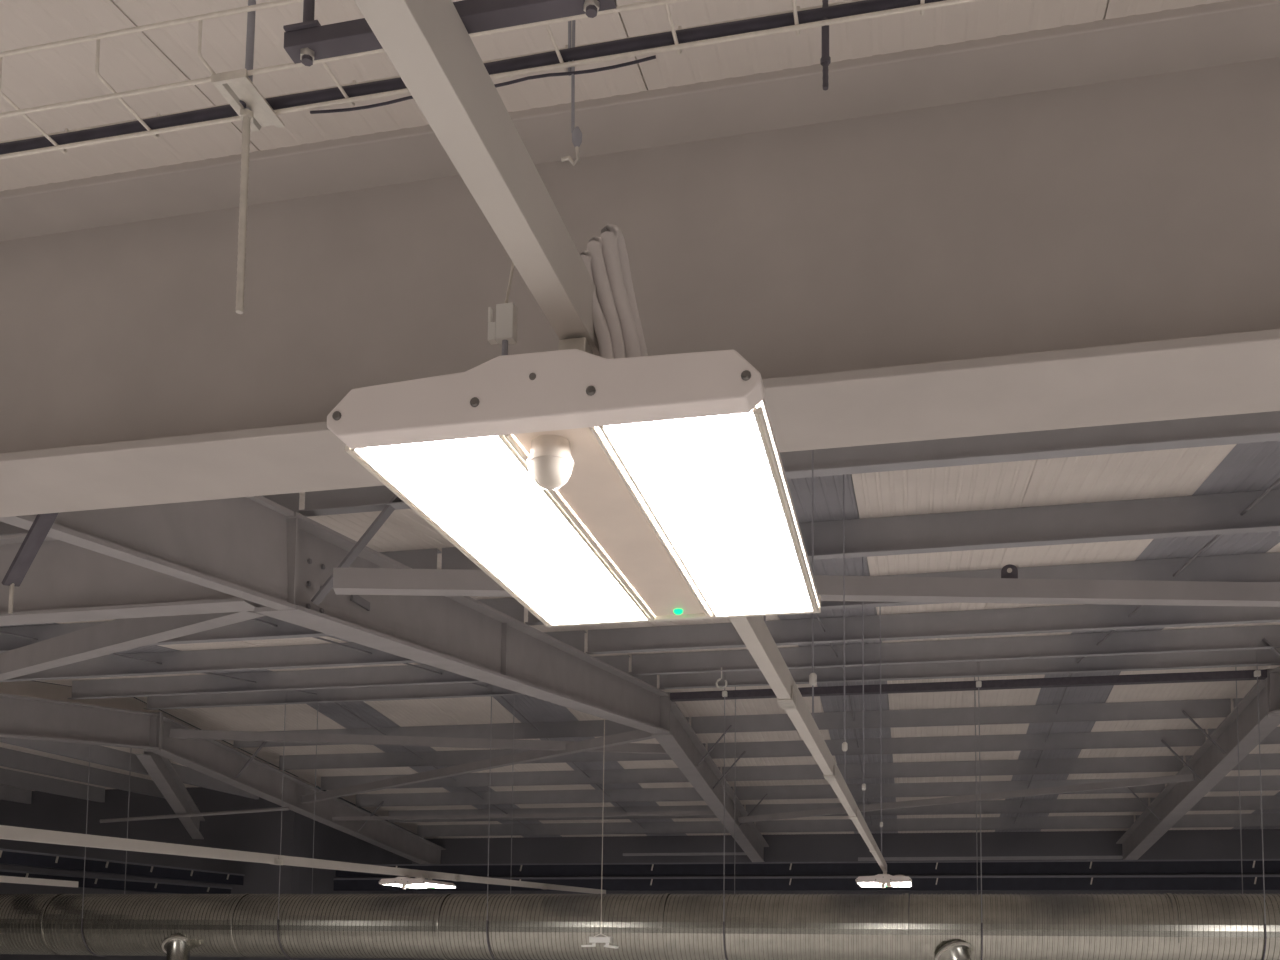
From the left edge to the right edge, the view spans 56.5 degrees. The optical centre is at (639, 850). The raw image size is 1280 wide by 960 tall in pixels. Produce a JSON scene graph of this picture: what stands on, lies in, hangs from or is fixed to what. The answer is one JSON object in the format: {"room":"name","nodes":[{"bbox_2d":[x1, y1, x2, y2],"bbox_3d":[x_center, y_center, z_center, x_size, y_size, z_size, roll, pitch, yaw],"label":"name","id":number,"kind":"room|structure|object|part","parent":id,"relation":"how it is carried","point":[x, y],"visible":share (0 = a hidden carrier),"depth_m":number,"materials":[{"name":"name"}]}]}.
{"room":"warehouse","nodes":[
{"label":"warehouse","id":0,"kind":"room"},
{"bbox_2d":[0,787,300,959],"bbox_3d":[-9.563,2.407,18.999,8.800,6.800,0.200,0,-5,13],"label":"wall","id":1,"kind":"structure","parent":0,"point":[258,832],"depth_m":18.65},
{"bbox_2d":[296,797,416,959],"bbox_3d":[-4.857,2.552,20.269,0.200,6.800,4.400,0,-5,13],"label":"wall","id":2,"kind":"structure","parent":0,"point":[330,843],"depth_m":19.32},
{"bbox_2d":[0,0,1279,838],"bbox_3d":[-2.536,-1.197,6.859,27.997,2.448,30.000,0,-5,13],"label":"ceiling","id":3,"kind":"structure","parent":0,"point":[1190,499],"depth_m":9.28,"materials":[{"name":"metal"}]},
{"bbox_2d":[0,876,77,886],"bbox_3d":[-6.797,-0.137,5.698,0.036,0.078,11.994,0,-5,13],"label":"rail","id":4,"kind":"object","parent":3,"relation":"hanging from","point":[6,879],"visible":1,"depth_m":11.00,"materials":[{"name":"white metal"}]},
{"bbox_2d":[81,745,101,956],"bbox_3d":[-6.346,-0.285,13.904,0.014,3.036,0.380,0,-5,13],"label":"hanger","id":5,"kind":"object","parent":3,"relation":"hanging from","point":[90,745],"visible":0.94,"depth_m":13.72,"materials":[{"name":"metal"}]},
{"bbox_2d":[0,893,1279,959],"bbox_3d":[-0.917,0.899,12.672,17.155,0.905,0.885,0,-5,13],"label":"spiral duct","id":6,"kind":"object","parent":5,"relation":"hanging from","point":[449,926],"visible":1,"depth_m":12.21,"materials":[{"name":"metal"}]},
{"bbox_2d":[162,934,189,959],"bbox_3d":[-5.211,1.151,13.407,0.368,0.420,0.397,0,-5,13],"label":"outlet","id":7,"kind":"object","parent":6,"relation":"attached to","point":[176,946],"depth_m":13.33,"materials":[{"name":"metal"}]},
{"bbox_2d":[935,940,970,959],"bbox_3d":[3.048,1.081,11.505,0.387,0.435,0.424,0,-5,13],"label":"outlet","id":8,"kind":"object","parent":6,"relation":"attached to","point":[944,949],"depth_m":11.44,"materials":[{"name":"metal"}]},
{"bbox_2d":[0,869,231,893],"bbox_3d":[-7.432,0.317,14.249,0.259,0.142,8.016,-1,-5,17],"label":"cable trunking","id":9,"kind":"object","parent":3,"relation":"attached to","point":[90,882],"visible":0.86,"depth_m":15.85,"materials":[{"name":"metal"}]},
{"bbox_2d":[102,752,130,956],"bbox_3d":[-6.261,-0.240,14.271,0.014,3.006,0.380,0,-5,13],"label":"hanger","id":10,"kind":"object","parent":3,"relation":"hanging from","point":[130,752],"visible":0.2,"depth_m":14.45,"materials":[{"name":"metal"}]},
{"bbox_2d":[0,849,244,884],"bbox_3d":[-7.040,0.124,14.175,0.259,0.162,8.001,-1,-5,14],"label":"cable trunking","id":11,"kind":"object","parent":3,"relation":"attached to","point":[7,856],"visible":1,"depth_m":15.16,"materials":[{"name":"metal"}]},
{"bbox_2d":[0,681,293,775],"bbox_3d":[-7.910,-1.330,5.742,0.030,2.321,25.400,0,-5,13],"label":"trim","id":12,"kind":"structure","parent":3,"relation":"attached to","point":[34,689],"depth_m":12.95,"materials":[{"name":"grey metal"}]},
{"bbox_3d":[-4.402,-1.625,9.692,0.016,0.839,7.402,0,-5,13],"label":"sag rod","id":13,"kind":"part","parent":3,"relation":"part of","materials":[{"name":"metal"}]},
{"bbox_2d":[136,749,204,838],"bbox_3d":[-6.263,-0.798,16.023,0.160,0.946,4.050,1,-5,-11],"label":"brace","id":14,"kind":"object","parent":3,"relation":"attached to","point":[160,769],"visible":0.79,"depth_m":15.80,"materials":[{"name":"grey paint"}]},
{"bbox_2d":[100,807,288,822],"bbox_3d":[-6.163,-0.501,16.493,2.534,0.280,0.050,1,-5,-5],"label":"bar","id":15,"kind":"object","parent":14,"relation":"attached to","point":[276,808],"visible":1,"depth_m":16.48,"materials":[{"name":"grey paint"}]},
{"bbox_2d":[0,693,445,863],"bbox_3d":[-5.544,-0.913,13.391,0.604,1.454,18.094,0,-5,13],"label":"rafter","id":16,"kind":"object","parent":3,"relation":"attached to","point":[21,717],"visible":0.87,"depth_m":14.56,"materials":[{"name":"grey paint"}]},
{"bbox_3d":[-5.656,-1.384,13.823,0.200,0.450,0.040,0,-5,13],"label":"apex plate","id":17,"kind":"part","parent":16,"relation":"part of","materials":[{"name":"grey paint"}]},
{"bbox_2d":[211,0,284,313],"bbox_3d":[-0.462,-1.098,1.429,0.044,0.922,0.087,0,-5,13],"label":"hanger","id":18,"kind":"object","parent":3,"relation":"hanging from","point":[238,89],"visible":1,"depth_m":1.41,"materials":[{"name":"metal"}]},
{"bbox_3d":[-0.472,-0.759,1.417,0.010,0.244,0.009,0,-5,13],"label":"threaded rod","id":19,"kind":"part","parent":18,"relation":"part of","materials":[{"name":"metal"}]},
{"bbox_3d":[-0.464,-0.890,1.415,0.044,0.008,0.084,0,-5,13],"label":"plate","id":20,"kind":"part","parent":18,"relation":"part of","materials":[{"name":"metal"}]},
{"bbox_3d":[-0.465,-1.218,1.453,0.015,0.678,0.009,0,-5,13],"label":"rod","id":21,"kind":"part","parent":18,"relation":"part of","materials":[{"name":"white metal"}]},
{"bbox_2d":[0,0,981,159],"bbox_3d":[-0.309,-0.922,1.369,4.000,0.053,0.125,0,-5,13],"label":"basket tray","id":22,"kind":"object","parent":18,"relation":"hanging from","point":[922,7],"visible":0.77,"depth_m":1.37,"materials":[{"name":"metal"}]},
{"bbox_2d":[0,0,943,154],"bbox_3d":[-0.298,-0.907,1.412,4.000,0.015,0.017,0,-5,13],"label":"cable","id":23,"kind":"object","parent":22,"relation":"on","point":[866,6],"visible":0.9,"depth_m":1.37,"materials":[{"name":"black rubber"}]},
{"bbox_2d":[310,55,655,113],"bbox_3d":[-0.189,-0.888,1.384,0.425,0.008,0.003,0,-5,13],"label":"cable","id":24,"kind":"object","parent":22,"relation":"attached to","point":[654,56],"visible":0.76,"depth_m":1.37,"materials":[{"name":"black rubber"}]},
{"bbox_2d":[277,691,293,958],"bbox_3d":[-3.929,-0.305,13.348,0.014,3.036,0.380,0,-5,13],"label":"hanger","id":25,"kind":"object","parent":3,"relation":"hanging from","point":[285,691],"visible":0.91,"depth_m":13.18,"materials":[{"name":"metal"}]},
{"bbox_2d":[0,825,605,893],"bbox_3d":[-2.350,0.036,7.179,0.036,0.390,16.895,0,-5,13],"label":"lighting trunking","id":26,"kind":"object","parent":3,"relation":"hanging from","point":[6,832],"visible":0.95,"depth_m":6.94,"materials":[{"name":"beige paint"}]},
{"bbox_2d":[379,875,455,888],"bbox_3d":[-1.789,0.266,9.606,0.389,0.114,0.649,0,-5,13],"label":"light","id":27,"kind":"object","parent":26,"relation":"attached to","point":[404,882],"visible":1,"depth_m":9.34,"materials":[{"name":"metal"}]},
{"bbox_2d":[294,705,317,958],"bbox_3d":[-3.845,-0.260,13.714,0.014,3.006,0.380,0,-5,13],"label":"hanger","id":28,"kind":"object","parent":3,"relation":"hanging from","point":[317,705],"visible":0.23,"depth_m":13.90,"materials":[{"name":"metal"}]},
{"bbox_3d":[-2.453,-1.642,9.244,0.016,0.839,7.402,0,-5,13],"label":"sag rod","id":29,"kind":"part","parent":3,"relation":"part of","materials":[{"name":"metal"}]},
{"bbox_2d":[0,495,768,861],"bbox_3d":[0.333,-0.963,12.039,0.604,1.454,18.094,0,-5,13],"label":"rafter","id":30,"kind":"object","parent":3,"relation":"attached to","point":[256,549],"visible":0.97,"depth_m":5.64,"materials":[{"name":"grey paint"}]},
{"bbox_2d":[0,534,260,625],"bbox_3d":[-4.441,-1.183,5.651,5.790,0.360,0.140,0,-5,13],"label":"cross beam","id":31,"kind":"structure","parent":30,"relation":"attached to","point":[64,582],"depth_m":5.17,"materials":[{"name":"grey metal"}]},
{"bbox_2d":[0,603,265,680],"bbox_3d":[-4.062,-1.141,7.474,6.729,0.560,0.100,-4,-6,44],"label":"brace","id":32,"kind":"object","parent":31,"relation":"attached to","point":[117,635],"visible":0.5,"depth_m":6.15,"materials":[{"name":"grey paint"}]},
{"bbox_2d":[169,729,666,753],"bbox_3d":[-2.573,-1.268,13.771,5.902,0.300,0.090,0,-5,4],"label":"roof purlin","id":33,"kind":"structure","parent":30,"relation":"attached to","point":[174,733],"depth_m":13.75,"materials":[{"name":"grey paint"}]},
{"bbox_2d":[301,730,654,803],"bbox_3d":[-2.311,-1.006,14.899,6.584,0.360,0.100,-3,-6,40],"label":"brace","id":34,"kind":"object","parent":30,"relation":"attached to","point":[636,735],"visible":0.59,"depth_m":14.53,"materials":[{"name":"grey paint"}]},
{"bbox_3d":[0.220,-1.434,12.470,0.200,0.450,0.040,0,-5,13],"label":"apex plate","id":35,"kind":"part","parent":30,"relation":"part of","materials":[{"name":"grey paint"}]},
{"bbox_2d":[623,852,745,855],"bbox_3d":[0.833,0.054,20.341,2.300,0.040,0.100,0,-5,13],"label":"wall rail","id":36,"kind":"object","parent":30,"relation":"attached to","point":[722,853],"visible":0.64,"depth_m":20.36,"materials":[{"name":"metal"}]},
{"bbox_2d":[670,669,1266,701],"bbox_3d":[3.097,-1.632,11.802,5.690,0.075,0.100,0,-5,13],"label":"tube","id":37,"kind":"object","parent":30,"relation":"attached to","point":[1239,675],"visible":1,"depth_m":11.67,"materials":[{"name":"metal"}]},
{"bbox_3d":[-2.698,-1.047,17.076,0.016,0.801,7.402,0,-5,13],"label":"sag rod","id":38,"kind":"part","parent":3,"relation":"part of","materials":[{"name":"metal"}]},
{"bbox_2d":[283,0,615,65],"bbox_3d":[-0.129,-1.046,0.856,0.237,0.980,0.022,0,-5,13],"label":"support strut","id":39,"kind":"object","parent":3,"relation":"hanging from","point":[307,41],"visible":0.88,"depth_m":0.82,"materials":[{"name":"metal"}]},
{"bbox_3d":[-0.235,-0.577,0.842,0.026,0.002,0.022,0,-5,13],"label":"plate","id":40,"kind":"part","parent":39,"relation":"part of","materials":[{"name":"metal"}]},
{"bbox_3d":[-0.230,-1.046,0.879,0.008,0.980,0.008,0,-5,13],"label":"rod","id":41,"kind":"part","parent":39,"relation":"part of","materials":[{"name":"metal"}]},
{"bbox_3d":[-0.028,-1.047,0.832,0.007,0.980,0.007,-3,-6,35],"label":"rod","id":42,"kind":"part","parent":39,"relation":"part of","materials":[{"name":"metal"}]},
{"bbox_2d":[486,684,494,959],"bbox_3d":[-1.561,-0.326,12.803,0.014,3.036,0.380,0,-5,13],"label":"hanger","id":43,"kind":"object","parent":3,"relation":"hanging from","point":[491,684],"visible":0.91,"depth_m":12.63,"materials":[{"name":"metal"}]},
{"bbox_2d":[510,695,514,893],"bbox_3d":[-1.477,-0.281,13.169,0.014,3.006,0.380,0,-5,13],"label":"hanger","id":44,"kind":"object","parent":3,"relation":"hanging from","point":[514,695],"visible":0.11,"depth_m":13.37,"materials":[{"name":"metal"}]},
{"bbox_2d":[561,20,581,165],"bbox_3d":[-0.075,-1.169,1.381,0.026,0.785,0.011,0,-5,13],"label":"wire","id":45,"kind":"object","parent":3,"relation":"hanging from","point":[576,132],"visible":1,"depth_m":1.35,"materials":[{"name":"metal"}]},
{"bbox_3d":[-0.749,-1.063,16.628,0.016,0.801,7.402,0,-5,13],"label":"sag rod","id":46,"kind":"part","parent":3,"relation":"part of","materials":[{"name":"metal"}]},
{"bbox_2d":[581,719,618,947],"bbox_3d":[-0.381,-0.441,12.004,0.382,2.836,0.128,0,-5,13],"label":"hanger","id":47,"kind":"object","parent":3,"relation":"hanging from","point":[593,940],"visible":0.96,"depth_m":11.89,"materials":[{"name":"white plastic"}]},
{"bbox_2d":[0,0,1279,516],"bbox_3d":[0.906,-1.255,2.424,19.100,0.674,0.318,0,-5,13],"label":"girder","id":48,"kind":"object","parent":3,"relation":"attached to","point":[1078,225],"visible":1,"depth_m":2.56,"materials":[{"name":"white metal"}]},
{"bbox_2d":[1,513,58,613],"bbox_3d":[-1.626,-0.819,3.211,0.298,0.315,0.095,-2,-5,29],"label":"brace","id":49,"kind":"object","parent":48,"relation":"attached to","point":[37,533],"visible":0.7,"depth_m":3.25,"materials":[{"name":"metal"}]},
{"bbox_2d":[716,667,726,689],"bbox_3d":[0.746,-1.577,10.878,0.110,0.205,0.020,0,-5,13],"label":"hook","id":50,"kind":"object","parent":3,"relation":"hanging from","point":[719,679],"visible":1,"depth_m":10.87,"materials":[{"name":"metal"}]},
{"bbox_2d":[722,672,727,959],"bbox_3d":[0.893,-0.347,12.232,0.052,3.036,0.392,0,-5,13],"label":"hanger","id":51,"kind":"object","parent":3,"relation":"hanging from","point":[724,693],"visible":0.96,"depth_m":12.07,"materials":[{"name":"metal"}]},
{"bbox_2d":[734,687,735,893],"bbox_3d":[0.979,-0.301,12.604,0.014,3.006,0.380,0,-5,13],"label":"hanger","id":52,"kind":"object","parent":3,"relation":"hanging from","point":[735,687],"visible":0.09,"depth_m":12.79,"materials":[{"name":"metal"}]},
{"bbox_2d":[333,875,1279,890],"bbox_3d":[4.168,0.460,16.759,18.400,0.192,0.240,0,-5,13],"label":"cable trunking","id":53,"kind":"object","parent":3,"relation":"attached to","point":[1196,882],"visible":0.8,"depth_m":16.88,"materials":[{"name":"metal"}]},
{"bbox_2d":[335,859,1279,877],"bbox_3d":[4.182,0.245,16.825,18.400,0.192,0.240,0,-5,13],"label":"cable trunking","id":54,"kind":"object","parent":53,"relation":"on","point":[1170,866],"visible":0.84,"depth_m":16.99,"materials":[{"name":"metal"}]},
{"bbox_2d":[809,450,816,718],"bbox_3d":[0.502,-0.964,3.462,0.022,1.314,0.021,0,-5,13],"label":"hanger","id":55,"kind":"object","parent":3,"relation":"hanging from","point":[812,677],"visible":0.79,"depth_m":3.43,"materials":[{"name":"grey metal"}]},
{"bbox_2d":[820,0,830,89],"bbox_3d":[0.205,-1.195,1.320,0.011,0.737,0.010,0,-5,13],"label":"rod","id":56,"kind":"object","parent":3,"relation":"hanging from","point":[825,60],"visible":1,"depth_m":1.29,"materials":[{"name":"metal"}]},
{"bbox_3d":[0.202,-0.878,1.295,0.007,0.102,0.006,0,-5,13],"label":"threaded rod","id":57,"kind":"part","parent":56,"relation":"part of","materials":[{"name":"metal"}]},
{"bbox_3d":[1.240,-1.673,8.394,0.016,0.839,7.402,0,-5,13],"label":"sag rod","id":58,"kind":"part","parent":3,"relation":"part of","materials":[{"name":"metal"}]},
{"bbox_2d":[842,475,847,781],"bbox_3d":[0.820,-0.932,4.776,0.022,1.462,0.021,0,-5,13],"label":"hanger","id":59,"kind":"object","parent":3,"relation":"hanging from","point":[844,744],"visible":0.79,"depth_m":4.78,"materials":[{"name":"grey metal"}]},
{"bbox_3d":[2.944,-1.095,15.778,0.016,0.801,7.402,0,-5,13],"label":"sag rod","id":60,"kind":"part","parent":3,"relation":"part of","materials":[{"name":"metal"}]},
{"bbox_2d":[862,557,865,819],"bbox_3d":[1.161,-0.897,6.188,0.022,1.622,0.021,0,-5,13],"label":"hanger","id":61,"kind":"object","parent":3,"relation":"hanging from","point":[863,784],"visible":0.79,"depth_m":6.18,"materials":[{"name":"grey metal"}]},
{"bbox_2d":[879,607,882,853],"bbox_3d":[1.725,-0.840,8.523,0.022,1.886,0.021,0,-5,13],"label":"hanger","id":62,"kind":"object","parent":3,"relation":"hanging from","point":[881,822],"visible":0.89,"depth_m":8.52,"materials":[{"name":"grey metal"}]},
{"bbox_2d":[354,0,886,871],"bbox_3d":[0.437,-0.343,3.170,0.037,0.070,12.295,-1,-5,14],"label":"lighting trunking","id":63,"kind":"object","parent":62,"relation":"hanging from","point":[428,43],"visible":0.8,"depth_m":0.90,"materials":[{"name":"beige paint"}]},
{"bbox_2d":[488,262,516,355],"bbox_3d":[-0.113,-0.483,1.096,0.054,0.130,0.012,0,-5,13],"label":"clip","id":64,"kind":"object","parent":63,"relation":"hanging from","point":[503,332],"visible":0.88,"depth_m":1.09,"materials":[{"name":"white plastic"}]},
{"bbox_2d":[327,337,820,626],"bbox_3d":[-0.018,-0.382,1.333,0.389,0.150,0.649,0,-5,13],"label":"light","id":65,"kind":"object","parent":63,"relation":"hanging from","point":[592,489],"visible":1,"depth_m":1.16,"materials":[{"name":"white paint"},{"name":"glowing light diffuser"}]},
{"bbox_3d":[-0.200,-0.344,1.383,0.005,0.007,0.607,0,-5,13],"label":"bead trim","id":66,"kind":"part","parent":65,"relation":"part of","materials":[{"name":"white plastic"}]},
{"bbox_3d":[-0.194,-0.344,1.382,0.005,0.007,0.607,0,-5,13],"label":"bead trim","id":67,"kind":"part","parent":65,"relation":"part of","materials":[{"name":"white plastic"}]},
{"bbox_3d":[-0.056,-0.346,1.350,0.005,0.007,0.607,0,-5,13],"label":"bead trim","id":68,"kind":"part","parent":65,"relation":"part of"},
{"bbox_3d":[-0.050,-0.346,1.349,0.005,0.007,0.607,0,-5,13],"label":"bead trim","id":69,"kind":"part","parent":65,"relation":"part of","materials":[{"name":"white metal"}]},
{"bbox_3d":[0.026,-0.346,1.331,0.005,0.007,0.607,0,-5,13],"label":"bead trim","id":70,"kind":"part","parent":65,"relation":"part of","materials":[{"name":"white metal"}]},
{"bbox_3d":[0.035,-0.346,1.329,0.005,0.007,0.607,0,-5,13],"label":"bead trim","id":71,"kind":"part","parent":65,"relation":"part of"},
{"bbox_3d":[0.165,-0.348,1.299,0.005,0.007,0.607,0,-5,13],"label":"bead trim","id":72,"kind":"part","parent":65,"relation":"part of","materials":[{"name":"white metal"}]},
{"bbox_3d":[0.169,-0.348,1.298,0.005,0.007,0.607,0,-5,13],"label":"bead trim","id":73,"kind":"part","parent":65,"relation":"part of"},
{"bbox_2d":[580,251,613,358],"bbox_3d":[-0.032,-0.489,1.138,0.037,0.164,0.062,-2,-5,28],"label":"cable","id":74,"kind":"object","parent":63,"relation":"hanging from","point":[601,329],"visible":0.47,"depth_m":1.11,"materials":[{"name":"white plastic"}]},
{"bbox_2d":[587,236,625,357],"bbox_3d":[-0.023,-0.499,1.147,0.042,0.184,0.063,-2,-5,26],"label":"cable","id":75,"kind":"object","parent":63,"relation":"hanging from","point":[594,245],"visible":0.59,"depth_m":1.12,"materials":[{"name":"white plastic"}]},
{"bbox_2d":[600,224,647,357],"bbox_3d":[-0.011,-0.506,1.155,0.050,0.201,0.059,0,-5,13],"label":"cable","id":76,"kind":"object","parent":63,"relation":"hanging from","point":[614,251],"visible":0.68,"depth_m":1.14,"materials":[{"name":"white plastic"}]},
{"bbox_2d":[855,872,911,887],"bbox_3d":[1.784,0.227,8.681,0.389,0.114,0.649,0,-5,13],"label":"light","id":77,"kind":"object","parent":63,"relation":"hanging from","point":[883,880],"visible":1,"depth_m":8.39,"materials":[{"name":"metal"}]},
{"bbox_2d":[974,677,977,893],"bbox_3d":[3.415,-0.322,12.044,0.014,3.006,0.380,0,-5,13],"label":"hanger","id":78,"kind":"object","parent":3,"relation":"hanging from","point":[974,677],"visible":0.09,"depth_m":12.24,"materials":[{"name":"metal"}]},
{"bbox_2d":[976,661,982,959],"bbox_3d":[3.329,-0.368,11.671,0.052,3.036,0.392,0,-5,13],"label":"hanger","id":79,"kind":"object","parent":3,"relation":"hanging from","point":[978,683],"visible":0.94,"depth_m":11.50,"materials":[{"name":"metal"}]},
{"bbox_3d":[5.098,-1.113,15.282,0.016,0.801,7.402,0,-5,13],"label":"sag rod","id":80,"kind":"part","parent":3,"relation":"part of","materials":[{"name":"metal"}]},
{"bbox_3d":[3.394,-1.692,7.898,0.016,0.839,7.402,0,-5,13],"label":"sag rod","id":81,"kind":"part","parent":3,"relation":"part of","materials":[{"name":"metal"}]},
{"bbox_2d":[1116,638,1279,859],"bbox_3d":[5.698,-1.009,10.804,0.604,1.454,18.094,0,-5,13],"label":"rafter","id":82,"kind":"object","parent":3,"relation":"attached to","point":[1217,756],"visible":0.86,"depth_m":13.58,"materials":[{"name":"grey paint"}]},
{"bbox_2d":[333,568,1279,606],"bbox_3d":[1.684,-1.149,5.263,5.921,0.295,0.090,1,-5,-8],"label":"roof purlin","id":83,"kind":"structure","parent":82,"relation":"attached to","point":[346,581],"depth_m":5.19,"materials":[{"name":"grey paint"}]},
{"bbox_2d":[1001,564,1017,578],"bbox_3d":[1.626,-1.228,5.237,0.070,0.065,0.020,0,-5,13],"label":"tag","id":84,"kind":"object","parent":83,"relation":"attached to","point":[1008,571],"visible":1,"depth_m":5.23,"materials":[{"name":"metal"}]},
{"bbox_2d":[858,856,1122,860],"bbox_3d":[5.607,0.118,19.234,4.100,0.050,0.100,0,-5,13],"label":"wall rail","id":85,"kind":"object","parent":82,"relation":"attached to","point":[992,857],"visible":1,"depth_m":19.14,"materials":[{"name":"metal"}]},
{"bbox_3d":[5.980,-1.483,11.145,0.200,0.450,0.040,0,-5,13],"label":"apex plate","id":86,"kind":"part","parent":82,"relation":"part of","materials":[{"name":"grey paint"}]},
{"bbox_2d":[1235,667,1242,893],"bbox_3d":[5.842,-0.343,11.485,0.014,3.006,0.380,0,-5,13],"label":"hanger","id":87,"kind":"object","parent":3,"relation":"hanging from","point":[1235,667],"visible":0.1,"depth_m":11.68,"materials":[{"name":"metal"}]},
{"bbox_2d":[1254,649,1266,959],"bbox_3d":[5.756,-0.388,11.113,0.052,3.036,0.392,0,-5,13],"label":"hanger","id":88,"kind":"object","parent":3,"relation":"hanging from","point":[1257,673],"visible":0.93,"depth_m":10.95,"materials":[{"name":"metal"}]},
{"bbox_2d":[410,829,1279,959],"bbox_3d":[5.064,2.861,20.116,19.200,6.350,0.200,0,-5,13],"label":"wall","id":89,"kind":"structure","parent":0,"point":[1174,844],"depth_m":20.58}
]}

